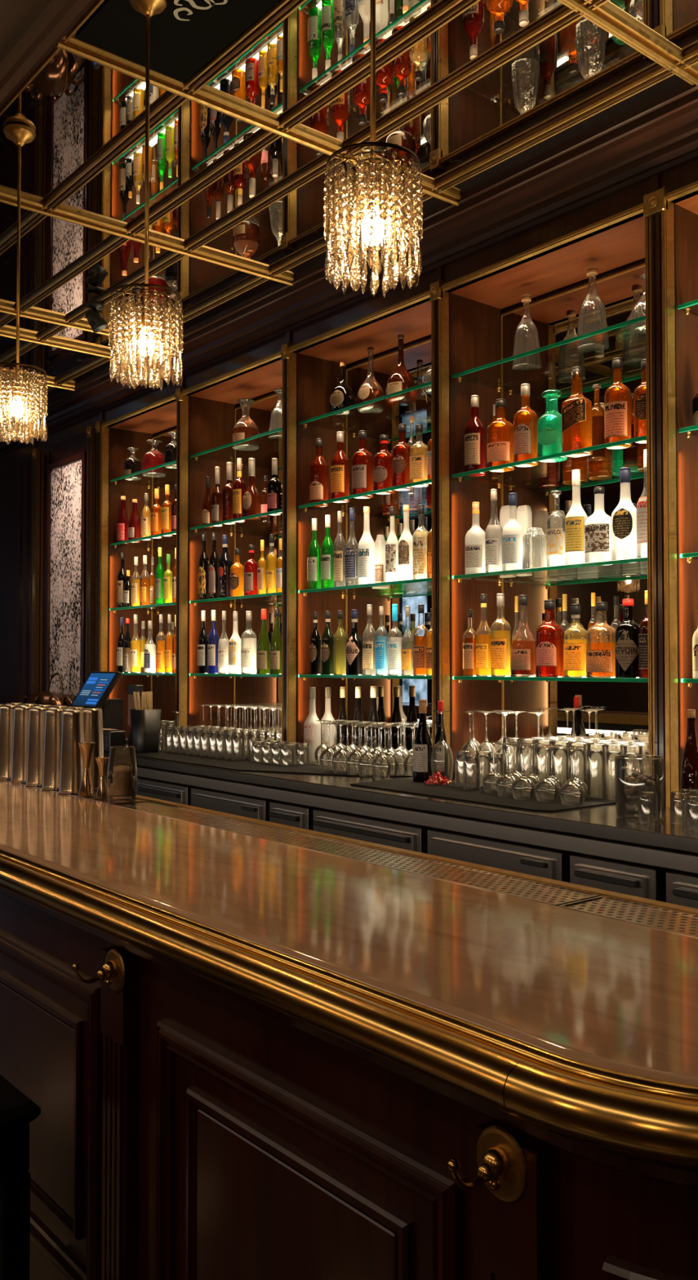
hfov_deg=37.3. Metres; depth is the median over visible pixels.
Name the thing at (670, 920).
drip tray
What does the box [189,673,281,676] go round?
glass shelf
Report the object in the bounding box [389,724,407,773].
wine glass
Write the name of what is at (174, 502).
liquor bottle
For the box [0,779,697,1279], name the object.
bar counter
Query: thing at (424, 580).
glass shelf
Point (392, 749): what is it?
wine glass
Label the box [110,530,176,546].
glass shelf
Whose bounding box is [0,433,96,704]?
panelling
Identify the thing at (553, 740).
glass
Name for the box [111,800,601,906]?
drip tray
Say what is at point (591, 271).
decanter
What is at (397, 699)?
mirror
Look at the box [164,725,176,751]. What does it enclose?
glass
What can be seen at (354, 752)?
wine glass
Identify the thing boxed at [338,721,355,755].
wine glass
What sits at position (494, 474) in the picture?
liquor bottle
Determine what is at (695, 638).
liquor bottle
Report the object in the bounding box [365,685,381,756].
wine bottle
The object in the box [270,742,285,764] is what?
tumbler
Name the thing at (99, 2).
trim
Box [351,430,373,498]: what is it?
liquor bottle
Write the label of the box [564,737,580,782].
glass
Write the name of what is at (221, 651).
liquor bottle
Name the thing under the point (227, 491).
liquor bottle
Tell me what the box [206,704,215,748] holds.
wine glass
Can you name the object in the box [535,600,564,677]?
liquor bottle
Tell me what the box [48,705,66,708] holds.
tin
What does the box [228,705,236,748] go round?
wine glass
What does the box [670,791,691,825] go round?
tumbler
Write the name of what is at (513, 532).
liquor bottle
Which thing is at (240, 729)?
glass
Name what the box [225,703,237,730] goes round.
wine glass
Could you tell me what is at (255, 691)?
mirror
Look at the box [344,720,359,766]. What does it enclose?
wine glass
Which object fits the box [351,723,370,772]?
wine glass
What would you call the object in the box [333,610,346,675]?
liquor bottle
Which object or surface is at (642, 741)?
glass
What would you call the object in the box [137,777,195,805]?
drawer
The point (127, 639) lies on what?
wine bottle
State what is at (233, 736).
glass
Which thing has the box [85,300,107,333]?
ceiling spotlight
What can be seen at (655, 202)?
pilaster
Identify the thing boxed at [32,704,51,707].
tin
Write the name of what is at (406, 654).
liquor bottle
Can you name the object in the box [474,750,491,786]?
glass
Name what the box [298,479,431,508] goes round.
glass shelf
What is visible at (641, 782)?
dried fruit
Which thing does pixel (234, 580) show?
liquor bottle
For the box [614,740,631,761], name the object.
glass
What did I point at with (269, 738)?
wine glass
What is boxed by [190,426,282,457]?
glass shelf
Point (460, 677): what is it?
glass shelf
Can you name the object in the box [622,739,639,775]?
glass
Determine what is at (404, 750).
wine glass
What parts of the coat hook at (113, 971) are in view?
hook arm, plate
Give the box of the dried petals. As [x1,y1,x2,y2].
[424,768,450,785]
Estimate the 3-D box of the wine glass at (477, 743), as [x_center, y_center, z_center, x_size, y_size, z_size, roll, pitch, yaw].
[0.573,0.484,4.775,0.103,0.315,0.103,1,-2,-20]
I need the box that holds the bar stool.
[0,1074,40,1279]
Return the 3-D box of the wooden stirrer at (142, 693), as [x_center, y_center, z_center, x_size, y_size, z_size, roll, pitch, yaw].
[-1.234,0.481,6.167,0.011,0.341,0.043,0,-1,-12]
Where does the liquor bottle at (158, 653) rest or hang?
on the glass shelf at (122, 673)
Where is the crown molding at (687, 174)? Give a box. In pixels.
[0,159,697,467]
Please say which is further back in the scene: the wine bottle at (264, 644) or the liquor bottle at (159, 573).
the liquor bottle at (159, 573)
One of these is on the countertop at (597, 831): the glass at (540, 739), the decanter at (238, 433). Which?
the glass at (540, 739)
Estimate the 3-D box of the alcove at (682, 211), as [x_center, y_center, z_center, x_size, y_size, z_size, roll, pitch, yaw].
[1.696,-0.534,3.535,0.421,2.287,1.160,1,-2,-39]
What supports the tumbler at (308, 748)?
on the bar mat at (238, 764)
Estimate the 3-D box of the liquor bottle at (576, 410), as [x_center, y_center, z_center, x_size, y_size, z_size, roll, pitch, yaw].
[0.959,-0.963,4.346,0.102,0.367,0.102,1,-2,-39]
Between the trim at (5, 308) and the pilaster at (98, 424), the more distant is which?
the pilaster at (98, 424)
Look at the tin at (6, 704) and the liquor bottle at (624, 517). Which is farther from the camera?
the liquor bottle at (624, 517)
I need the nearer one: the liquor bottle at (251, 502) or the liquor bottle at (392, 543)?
the liquor bottle at (392, 543)
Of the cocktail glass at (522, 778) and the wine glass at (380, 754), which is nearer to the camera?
the cocktail glass at (522, 778)
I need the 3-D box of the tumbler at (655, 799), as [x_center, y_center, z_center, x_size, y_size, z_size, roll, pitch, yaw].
[0.992,0.554,3.429,0.065,0.105,0.065,0,-1,6]
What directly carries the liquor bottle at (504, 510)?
on the glass shelf at (638, 559)
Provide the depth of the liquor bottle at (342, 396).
5.56 m
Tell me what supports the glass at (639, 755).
on the countertop at (597, 831)
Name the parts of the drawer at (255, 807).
door, handle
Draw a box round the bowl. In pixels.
[22,691,71,706]
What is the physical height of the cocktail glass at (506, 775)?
0.205 m
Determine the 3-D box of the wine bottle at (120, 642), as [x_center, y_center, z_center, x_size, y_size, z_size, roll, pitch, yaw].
[-1.655,0.037,7.524,0.068,0.404,0.070,-1,-2,45]
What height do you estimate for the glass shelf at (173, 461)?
0.016 m
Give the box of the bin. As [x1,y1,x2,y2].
[129,708,160,752]
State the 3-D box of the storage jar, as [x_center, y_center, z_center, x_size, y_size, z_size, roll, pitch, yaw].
[1.001,0.505,3.561,0.166,0.206,0.166,1,-2,-39]
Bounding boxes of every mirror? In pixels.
[150,429,176,737]
[233,393,282,744]
[345,338,431,764]
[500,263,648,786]
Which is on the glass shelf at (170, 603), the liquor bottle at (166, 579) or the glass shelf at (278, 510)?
the liquor bottle at (166, 579)
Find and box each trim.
[0,0,98,110]
[0,0,104,115]
[0,0,307,255]
[0,0,480,328]
[0,0,609,367]
[0,81,697,455]
[0,189,293,285]
[0,303,161,344]
[0,328,130,361]
[0,370,75,391]
[2,49,697,414]
[556,0,697,85]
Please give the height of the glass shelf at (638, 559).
0.016 m
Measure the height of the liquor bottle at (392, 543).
0.390 m
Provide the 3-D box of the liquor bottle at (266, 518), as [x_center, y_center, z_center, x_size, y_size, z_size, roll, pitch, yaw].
[-0.515,-0.872,6.379,0.064,0.289,0.066,-1,-2,45]
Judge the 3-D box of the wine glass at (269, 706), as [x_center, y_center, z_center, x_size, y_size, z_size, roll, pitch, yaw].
[-0.456,0.544,6.343,0.086,0.275,0.086,1,-2,-20]
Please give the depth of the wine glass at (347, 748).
5.12 m
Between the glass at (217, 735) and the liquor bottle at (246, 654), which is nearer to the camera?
the glass at (217, 735)
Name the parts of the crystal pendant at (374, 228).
rod, bulb, ring frame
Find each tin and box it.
[0,705,17,779]
[4,702,22,706]
[10,706,33,782]
[18,703,35,706]
[25,706,48,786]
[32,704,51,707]
[41,708,65,790]
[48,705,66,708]
[58,709,84,793]
[64,706,84,710]
[81,707,103,789]
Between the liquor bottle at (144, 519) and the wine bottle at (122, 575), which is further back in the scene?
the wine bottle at (122, 575)
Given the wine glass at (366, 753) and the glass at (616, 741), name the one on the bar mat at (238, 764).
the wine glass at (366, 753)
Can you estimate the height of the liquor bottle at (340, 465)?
0.375 m
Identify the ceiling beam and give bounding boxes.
[55,35,461,206]
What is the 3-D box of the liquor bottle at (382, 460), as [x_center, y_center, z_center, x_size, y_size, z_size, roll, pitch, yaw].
[0.179,-0.903,5.300,0.109,0.296,0.111,-1,-2,45]
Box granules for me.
[106,764,137,795]
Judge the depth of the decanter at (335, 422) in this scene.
5.82 m
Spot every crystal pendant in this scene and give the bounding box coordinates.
[0,124,48,444]
[108,0,183,391]
[323,0,422,297]
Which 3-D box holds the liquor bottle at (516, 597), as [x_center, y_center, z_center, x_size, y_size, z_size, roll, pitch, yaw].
[0.775,-0.017,4.778,0.043,0.371,0.043,1,-2,-39]
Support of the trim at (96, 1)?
attached to the ceiling at (77, 107)
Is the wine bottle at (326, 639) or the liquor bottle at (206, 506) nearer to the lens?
the wine bottle at (326, 639)
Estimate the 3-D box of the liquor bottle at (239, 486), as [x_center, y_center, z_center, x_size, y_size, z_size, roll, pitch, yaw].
[-0.674,-0.921,6.346,0.078,0.387,0.077,1,-2,-39]
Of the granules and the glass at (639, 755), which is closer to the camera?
the granules
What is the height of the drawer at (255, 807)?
0.672 m
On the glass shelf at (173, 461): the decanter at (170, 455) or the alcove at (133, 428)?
the decanter at (170, 455)
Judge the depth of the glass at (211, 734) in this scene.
5.87 m
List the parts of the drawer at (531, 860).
door, handle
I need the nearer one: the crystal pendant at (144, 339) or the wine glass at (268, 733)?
the crystal pendant at (144, 339)
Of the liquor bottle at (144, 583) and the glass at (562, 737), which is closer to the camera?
the glass at (562, 737)
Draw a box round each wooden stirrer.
[133,691,137,710]
[137,692,140,710]
[141,692,143,710]
[143,692,146,710]
[148,692,151,709]
[150,691,152,709]
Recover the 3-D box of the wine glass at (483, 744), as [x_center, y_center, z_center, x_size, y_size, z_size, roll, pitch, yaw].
[0.618,0.481,4.657,0.103,0.315,0.103,1,-2,-20]
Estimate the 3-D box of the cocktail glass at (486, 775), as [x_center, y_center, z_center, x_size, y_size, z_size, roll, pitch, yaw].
[0.592,0.519,4.221,0.094,0.205,0.094,1,-2,-39]
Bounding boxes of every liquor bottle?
[116,496,129,544]
[128,498,141,542]
[129,614,141,672]
[130,556,140,606]
[137,621,147,672]
[139,555,150,605]
[141,493,151,540]
[143,621,155,672]
[148,556,155,608]
[150,488,162,538]
[155,547,164,604]
[155,614,165,673]
[160,484,173,536]
[163,554,172,603]
[164,614,173,673]
[171,484,176,534]
[172,547,176,602]
[172,614,175,673]
[201,476,213,528]
[207,609,219,673]
[211,466,222,526]
[217,610,229,673]
[222,462,235,524]
[228,611,240,674]
[230,548,244,596]
[232,457,245,522]
[240,610,256,674]
[242,457,261,519]
[244,544,257,595]
[257,539,266,594]
[260,475,271,522]
[265,534,277,593]
[266,457,281,515]
[275,538,281,592]
[277,484,282,513]
[303,687,320,762]
[307,518,320,589]
[309,438,328,506]
[320,515,333,588]
[320,687,336,760]
[328,361,355,417]
[330,431,349,502]
[333,511,346,586]
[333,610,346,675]
[345,507,358,586]
[345,609,363,675]
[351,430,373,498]
[358,506,374,584]
[362,604,375,675]
[372,534,388,589]
[373,434,394,494]
[374,606,387,675]
[385,506,398,582]
[387,604,402,675]
[391,423,412,490]
[398,504,413,581]
[400,605,413,675]
[407,416,416,495]
[409,424,428,487]
[412,504,428,579]
[413,604,429,675]
[425,608,431,675]
[426,438,431,484]
[426,507,431,577]
[462,608,475,676]
[464,395,485,476]
[464,502,485,574]
[475,594,491,676]
[484,488,502,572]
[486,399,514,471]
[490,593,511,676]
[491,404,497,479]
[499,505,515,577]
[502,493,524,570]
[510,595,535,676]
[511,595,521,675]
[513,383,537,466]
[515,505,532,576]
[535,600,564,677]
[546,490,565,566]
[560,594,570,676]
[561,366,592,457]
[563,604,586,677]
[564,469,587,564]
[584,486,612,565]
[586,601,614,677]
[587,592,599,676]
[589,383,604,460]
[604,357,631,448]
[609,595,620,676]
[610,466,636,563]
[614,599,639,678]
[633,359,646,443]
[636,448,647,558]
[638,590,648,678]
[680,709,697,813]
[692,627,697,678]
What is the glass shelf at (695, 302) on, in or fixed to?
attached to the alcove at (682, 211)
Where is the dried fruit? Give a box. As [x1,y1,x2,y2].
[624,772,654,807]
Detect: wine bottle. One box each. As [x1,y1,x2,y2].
[116,552,126,608]
[116,617,126,672]
[123,569,131,607]
[123,618,131,672]
[197,533,208,599]
[197,610,208,673]
[208,532,218,599]
[217,534,231,599]
[256,608,270,674]
[269,608,281,674]
[309,612,321,675]
[320,610,333,675]
[336,686,349,760]
[351,686,364,754]
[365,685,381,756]
[412,699,432,782]
[432,701,448,779]
[692,393,697,431]
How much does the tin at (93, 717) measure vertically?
0.227 m
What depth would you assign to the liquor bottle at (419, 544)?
5.04 m
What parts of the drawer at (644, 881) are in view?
handle, door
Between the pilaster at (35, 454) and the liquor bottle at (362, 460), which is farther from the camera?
the pilaster at (35, 454)
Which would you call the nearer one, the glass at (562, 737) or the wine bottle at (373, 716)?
the glass at (562, 737)
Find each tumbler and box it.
[251,740,266,761]
[260,741,275,763]
[266,740,280,760]
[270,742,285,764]
[275,741,290,761]
[280,743,295,764]
[284,742,300,763]
[294,742,310,764]
[637,790,657,822]
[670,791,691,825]
[680,788,697,820]
[684,795,697,828]
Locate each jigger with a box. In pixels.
[77,742,95,796]
[94,756,108,799]
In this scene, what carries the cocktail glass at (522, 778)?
on the bar mat at (547, 803)
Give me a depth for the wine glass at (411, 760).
5.02 m
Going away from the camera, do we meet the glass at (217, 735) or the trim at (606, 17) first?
the trim at (606, 17)
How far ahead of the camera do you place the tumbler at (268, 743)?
5.64 m
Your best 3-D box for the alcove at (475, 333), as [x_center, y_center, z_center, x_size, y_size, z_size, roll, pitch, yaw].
[0.937,-0.510,4.464,0.421,2.287,1.160,1,-2,-39]
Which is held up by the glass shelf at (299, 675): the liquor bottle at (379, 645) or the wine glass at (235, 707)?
the liquor bottle at (379, 645)
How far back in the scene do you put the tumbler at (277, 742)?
5.57 m
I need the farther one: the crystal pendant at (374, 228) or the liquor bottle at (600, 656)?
the liquor bottle at (600, 656)
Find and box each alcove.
[99,394,177,746]
[178,351,284,747]
[286,290,435,764]
[438,203,654,786]
[661,181,697,807]
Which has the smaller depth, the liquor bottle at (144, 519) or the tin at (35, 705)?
the tin at (35, 705)
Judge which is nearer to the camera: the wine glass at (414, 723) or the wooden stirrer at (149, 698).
the wine glass at (414, 723)
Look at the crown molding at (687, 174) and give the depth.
5.01 m
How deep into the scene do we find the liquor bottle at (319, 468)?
5.68 m
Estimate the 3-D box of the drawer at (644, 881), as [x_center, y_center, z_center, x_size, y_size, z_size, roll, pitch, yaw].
[1.003,1.074,3.529,0.430,0.672,0.344,1,-2,-39]
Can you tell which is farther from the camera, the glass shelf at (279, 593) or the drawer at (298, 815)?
the glass shelf at (279, 593)
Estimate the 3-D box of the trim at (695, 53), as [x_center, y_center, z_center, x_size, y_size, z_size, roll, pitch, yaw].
[-0.794,-1.889,5.855,0.054,0.009,14.000,1,-2,-39]
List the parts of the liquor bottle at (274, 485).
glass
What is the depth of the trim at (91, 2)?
3.40 m
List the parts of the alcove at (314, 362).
panel, panel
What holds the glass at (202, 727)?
on the bar mat at (238, 764)
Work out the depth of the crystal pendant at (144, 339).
3.13 m
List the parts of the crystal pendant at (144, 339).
ring frame, bulb, rod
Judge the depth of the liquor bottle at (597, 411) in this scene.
4.42 m
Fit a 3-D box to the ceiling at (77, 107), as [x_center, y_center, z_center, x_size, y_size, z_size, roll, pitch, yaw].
[-2.894,-1.898,7.757,2.540,0.080,21.600,1,-2,-39]
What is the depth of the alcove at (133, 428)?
7.57 m
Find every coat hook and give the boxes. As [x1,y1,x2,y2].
[71,948,124,993]
[447,1125,528,1202]
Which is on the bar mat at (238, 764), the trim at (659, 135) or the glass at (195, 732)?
the glass at (195, 732)
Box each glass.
[106,746,137,802]
[159,711,164,750]
[159,720,169,743]
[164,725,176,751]
[166,720,175,743]
[169,711,184,747]
[171,726,183,752]
[178,726,191,753]
[180,725,191,751]
[185,727,198,754]
[187,725,199,751]
[192,728,205,755]
[194,726,205,752]
[195,724,206,751]
[196,704,208,747]
[200,728,212,755]
[202,727,213,753]
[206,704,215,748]
[208,729,221,757]
[213,703,223,743]
[213,705,226,749]
[215,730,227,757]
[216,728,228,755]
[221,706,231,751]
[222,728,235,756]
[224,730,237,759]
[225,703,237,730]
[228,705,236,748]
[229,706,242,751]
[231,729,243,757]
[231,731,244,759]
[235,704,245,737]
[236,705,249,749]
[237,706,249,751]
[239,728,251,755]
[239,730,252,758]
[241,704,253,741]
[244,706,254,751]
[246,729,258,756]
[247,731,260,759]
[249,706,261,749]
[252,705,262,742]
[253,706,266,751]
[254,730,267,758]
[257,707,271,754]
[258,705,271,741]
[262,706,274,742]
[264,730,276,751]
[266,708,277,740]
[268,706,281,742]
[271,706,281,742]
[314,720,331,764]
[319,722,337,771]
[325,720,342,766]
[327,721,345,768]
[331,723,350,773]
[332,720,348,755]
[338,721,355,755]
[338,722,356,769]
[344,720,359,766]
[346,724,364,773]
[350,722,367,768]
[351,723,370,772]
[356,721,373,767]
[357,725,377,776]
[364,723,380,770]
[366,724,385,773]
[370,722,387,768]
[371,726,391,777]
[376,724,394,772]
[379,724,398,775]
[382,723,399,770]
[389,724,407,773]
[393,721,409,768]
[396,724,413,772]
[403,725,417,775]
[405,722,418,769]
[409,724,427,773]
[431,710,453,781]
[454,750,471,786]
[457,711,481,782]
[462,710,484,778]
[462,751,480,789]
[474,711,496,781]
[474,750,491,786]
[482,741,505,792]
[487,751,504,789]
[491,710,513,772]
[493,712,516,782]
[495,742,519,795]
[502,737,519,787]
[504,741,527,791]
[505,711,527,780]
[511,744,535,798]
[517,737,535,789]
[520,737,537,774]
[520,742,542,795]
[526,711,547,778]
[530,737,549,786]
[533,739,552,784]
[534,746,559,801]
[537,738,553,781]
[539,744,563,797]
[545,737,562,788]
[547,736,564,785]
[550,740,568,794]
[552,740,569,791]
[555,735,572,782]
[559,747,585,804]
[561,738,578,790]
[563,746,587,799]
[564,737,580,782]
[567,742,586,795]
[572,736,588,777]
[577,740,596,792]
[579,738,596,757]
[586,742,604,795]
[586,742,607,799]
[588,737,605,786]
[595,741,614,794]
[596,739,613,791]
[604,743,623,799]
[605,737,622,788]
[613,742,632,796]
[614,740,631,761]
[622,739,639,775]
[622,745,643,775]
[631,742,648,774]
[631,743,648,786]
[640,740,648,756]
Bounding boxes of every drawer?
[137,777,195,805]
[191,786,275,821]
[268,800,319,830]
[312,808,435,853]
[427,828,576,882]
[569,853,674,902]
[665,870,697,908]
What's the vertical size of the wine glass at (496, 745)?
0.315 m
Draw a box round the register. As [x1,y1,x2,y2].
[69,671,127,744]
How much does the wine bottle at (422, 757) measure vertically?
0.365 m
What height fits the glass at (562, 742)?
0.214 m
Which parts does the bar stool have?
leg, seat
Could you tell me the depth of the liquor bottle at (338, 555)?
5.55 m
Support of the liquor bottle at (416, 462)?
on the glass shelf at (428, 481)
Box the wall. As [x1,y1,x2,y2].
[152,257,644,786]
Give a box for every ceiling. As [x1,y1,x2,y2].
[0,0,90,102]
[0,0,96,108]
[0,0,697,420]
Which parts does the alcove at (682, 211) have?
panel, panel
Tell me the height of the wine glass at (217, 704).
0.275 m
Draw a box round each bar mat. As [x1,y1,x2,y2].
[102,729,413,777]
[350,777,615,812]
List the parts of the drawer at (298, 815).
handle, door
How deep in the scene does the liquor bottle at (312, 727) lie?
5.61 m
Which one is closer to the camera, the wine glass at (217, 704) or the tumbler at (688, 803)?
the tumbler at (688, 803)
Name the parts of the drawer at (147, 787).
handle, door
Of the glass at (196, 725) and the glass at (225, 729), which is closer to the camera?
the glass at (225, 729)
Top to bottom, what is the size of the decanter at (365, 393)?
0.346 m
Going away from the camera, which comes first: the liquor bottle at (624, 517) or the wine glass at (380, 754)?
the liquor bottle at (624, 517)
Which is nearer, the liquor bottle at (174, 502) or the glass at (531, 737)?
the glass at (531, 737)
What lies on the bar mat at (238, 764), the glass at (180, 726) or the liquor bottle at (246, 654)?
the glass at (180, 726)
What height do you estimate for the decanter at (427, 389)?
0.228 m
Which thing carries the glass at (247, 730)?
on the bar mat at (238, 764)
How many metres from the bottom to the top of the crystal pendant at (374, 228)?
1.204 m
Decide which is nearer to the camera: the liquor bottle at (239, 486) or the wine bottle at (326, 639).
the wine bottle at (326, 639)
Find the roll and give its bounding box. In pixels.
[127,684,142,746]
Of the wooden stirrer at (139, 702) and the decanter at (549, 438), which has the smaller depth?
the decanter at (549, 438)
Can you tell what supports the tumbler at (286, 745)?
on the bar mat at (238, 764)
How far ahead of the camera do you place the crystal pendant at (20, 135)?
3.92 m
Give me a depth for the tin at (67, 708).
3.01 m
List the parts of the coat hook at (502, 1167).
hook arm, plate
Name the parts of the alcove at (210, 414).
panel, panel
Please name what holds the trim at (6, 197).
attached to the crown molding at (687, 174)
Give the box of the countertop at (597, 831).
[103,737,697,873]
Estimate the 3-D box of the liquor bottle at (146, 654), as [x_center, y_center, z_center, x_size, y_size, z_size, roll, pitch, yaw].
[-1.386,0.049,7.194,0.079,0.362,0.081,-1,-2,33]
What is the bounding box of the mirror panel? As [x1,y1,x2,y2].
[45,451,86,699]
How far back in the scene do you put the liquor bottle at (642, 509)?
4.04 m
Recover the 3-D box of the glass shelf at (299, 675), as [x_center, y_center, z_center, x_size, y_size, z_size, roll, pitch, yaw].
[0.204,0.190,5.378,0.329,0.016,1.134,1,-2,-39]
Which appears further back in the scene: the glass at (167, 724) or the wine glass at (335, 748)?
the glass at (167, 724)
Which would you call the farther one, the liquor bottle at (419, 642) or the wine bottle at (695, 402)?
the liquor bottle at (419, 642)
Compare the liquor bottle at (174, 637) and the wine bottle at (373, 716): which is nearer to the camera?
the wine bottle at (373, 716)
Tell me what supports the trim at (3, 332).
attached to the crown molding at (687, 174)
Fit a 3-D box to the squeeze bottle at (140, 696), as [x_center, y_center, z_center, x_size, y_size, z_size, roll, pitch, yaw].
[-1.309,0.517,6.433,0.103,0.336,0.103,1,-2,-39]
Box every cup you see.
[77,742,95,768]
[94,756,108,777]
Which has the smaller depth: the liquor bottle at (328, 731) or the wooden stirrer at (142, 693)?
the liquor bottle at (328, 731)
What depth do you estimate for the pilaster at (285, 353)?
5.71 m
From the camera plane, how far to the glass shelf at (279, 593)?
6.20 m
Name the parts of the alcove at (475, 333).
panel, panel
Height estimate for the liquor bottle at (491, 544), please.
0.386 m
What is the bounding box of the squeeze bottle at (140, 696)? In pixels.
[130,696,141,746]
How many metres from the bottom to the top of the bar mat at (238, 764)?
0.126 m
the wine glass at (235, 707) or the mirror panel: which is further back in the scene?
the mirror panel
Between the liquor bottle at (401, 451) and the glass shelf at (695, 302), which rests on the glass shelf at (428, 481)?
the liquor bottle at (401, 451)
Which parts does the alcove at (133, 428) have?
panel, panel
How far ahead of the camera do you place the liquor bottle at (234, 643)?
6.32 m
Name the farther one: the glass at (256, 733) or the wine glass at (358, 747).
the glass at (256, 733)
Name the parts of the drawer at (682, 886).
door, handle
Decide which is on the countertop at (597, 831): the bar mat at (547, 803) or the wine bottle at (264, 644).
the bar mat at (547, 803)
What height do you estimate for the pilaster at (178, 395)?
2.315 m
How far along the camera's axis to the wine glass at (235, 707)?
6.29 m
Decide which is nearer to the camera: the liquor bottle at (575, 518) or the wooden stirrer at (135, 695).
the liquor bottle at (575, 518)
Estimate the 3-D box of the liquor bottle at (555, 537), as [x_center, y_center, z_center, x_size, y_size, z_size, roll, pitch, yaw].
[0.887,-0.472,4.421,0.084,0.333,0.082,1,-2,-39]
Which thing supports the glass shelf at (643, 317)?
attached to the alcove at (475, 333)
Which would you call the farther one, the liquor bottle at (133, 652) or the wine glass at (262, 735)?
the liquor bottle at (133, 652)
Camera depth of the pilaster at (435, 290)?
4.79 m
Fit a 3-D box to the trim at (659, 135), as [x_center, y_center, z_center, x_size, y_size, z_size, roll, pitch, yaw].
[-2.381,-1.750,8.172,0.215,0.195,21.600,1,-2,-39]
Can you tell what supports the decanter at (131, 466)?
on the glass shelf at (173, 461)
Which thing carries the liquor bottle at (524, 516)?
on the glass shelf at (638, 559)
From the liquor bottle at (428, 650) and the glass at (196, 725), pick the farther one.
the glass at (196, 725)
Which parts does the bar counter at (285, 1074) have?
moulding, moulding, brass rail, moulding, moulding, corner rail, curved moulding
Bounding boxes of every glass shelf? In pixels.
[109,602,175,610]
[110,459,176,482]
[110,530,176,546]
[120,672,175,675]
[189,591,281,603]
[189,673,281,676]
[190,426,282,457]
[190,509,282,529]
[297,577,431,593]
[297,674,431,679]
[298,381,431,425]
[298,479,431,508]
[451,315,645,378]
[451,435,646,478]
[452,556,647,578]
[452,675,648,682]
[677,299,697,309]
[678,425,697,432]
[679,551,697,558]
[680,678,697,683]
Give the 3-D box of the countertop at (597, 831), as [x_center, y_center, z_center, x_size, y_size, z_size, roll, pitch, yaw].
[-1.893,1.161,7.464,0.940,0.899,18.000,1,-2,-39]
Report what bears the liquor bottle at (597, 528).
on the glass shelf at (638, 559)
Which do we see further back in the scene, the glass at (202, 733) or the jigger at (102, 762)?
the glass at (202, 733)
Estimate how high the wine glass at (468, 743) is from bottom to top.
0.315 m
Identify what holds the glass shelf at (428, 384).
attached to the alcove at (314, 362)
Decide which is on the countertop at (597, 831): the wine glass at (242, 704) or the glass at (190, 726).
the wine glass at (242, 704)
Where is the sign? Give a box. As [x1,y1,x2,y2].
[75,0,279,82]
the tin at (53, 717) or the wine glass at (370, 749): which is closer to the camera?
the tin at (53, 717)
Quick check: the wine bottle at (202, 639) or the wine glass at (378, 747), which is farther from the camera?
the wine bottle at (202, 639)
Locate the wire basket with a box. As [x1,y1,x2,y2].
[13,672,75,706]
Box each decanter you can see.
[124,447,141,480]
[142,439,165,477]
[164,431,176,468]
[231,398,259,450]
[268,388,282,440]
[328,374,346,427]
[355,346,385,414]
[385,334,416,405]
[423,366,431,395]
[511,293,541,372]
[522,527,546,568]
[537,389,567,462]
[576,266,608,353]
[630,273,645,335]
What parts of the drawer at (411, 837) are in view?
handle, door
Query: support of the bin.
on the bar mat at (238, 764)
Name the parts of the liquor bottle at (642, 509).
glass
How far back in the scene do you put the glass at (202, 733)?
5.93 m
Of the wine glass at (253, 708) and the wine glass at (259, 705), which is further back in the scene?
the wine glass at (259, 705)
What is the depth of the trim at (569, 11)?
3.96 m
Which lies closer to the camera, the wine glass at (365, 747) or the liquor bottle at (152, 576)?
the wine glass at (365, 747)
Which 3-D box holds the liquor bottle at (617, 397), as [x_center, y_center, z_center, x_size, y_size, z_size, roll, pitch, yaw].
[1.088,-0.962,4.187,0.107,0.357,0.106,1,-2,-39]
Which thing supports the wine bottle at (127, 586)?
on the glass shelf at (170, 603)
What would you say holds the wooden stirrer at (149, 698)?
in the bin
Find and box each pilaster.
[31,447,39,694]
[85,424,95,679]
[94,419,104,671]
[174,386,185,747]
[280,342,293,751]
[429,279,444,747]
[643,186,670,807]
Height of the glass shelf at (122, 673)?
0.016 m
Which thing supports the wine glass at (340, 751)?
on the bar mat at (238, 764)
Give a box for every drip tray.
[4,779,148,804]
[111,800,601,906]
[558,895,697,937]
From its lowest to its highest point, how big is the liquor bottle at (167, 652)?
0.397 m
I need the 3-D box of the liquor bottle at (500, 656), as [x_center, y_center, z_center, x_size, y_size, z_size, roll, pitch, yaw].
[0.684,-0.021,4.659,0.089,0.375,0.091,-1,-2,33]
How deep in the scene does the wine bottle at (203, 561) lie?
6.63 m
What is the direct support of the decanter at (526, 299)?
on the glass shelf at (643, 317)
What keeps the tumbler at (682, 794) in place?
on the countertop at (597, 831)
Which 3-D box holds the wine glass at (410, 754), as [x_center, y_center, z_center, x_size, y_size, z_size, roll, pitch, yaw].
[0.302,0.526,4.885,0.090,0.235,0.090,1,-2,-20]
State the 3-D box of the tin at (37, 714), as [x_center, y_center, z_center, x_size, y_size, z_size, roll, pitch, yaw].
[-0.913,0.313,3.045,0.075,0.227,0.075,1,-2,-39]
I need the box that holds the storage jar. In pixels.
[614,754,664,819]
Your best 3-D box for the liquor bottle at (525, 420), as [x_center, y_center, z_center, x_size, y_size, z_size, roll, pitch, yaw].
[0.779,-0.951,4.565,0.109,0.356,0.108,1,-2,-39]
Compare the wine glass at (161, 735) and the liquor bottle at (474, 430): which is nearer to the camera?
the liquor bottle at (474, 430)
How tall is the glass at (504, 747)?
0.214 m

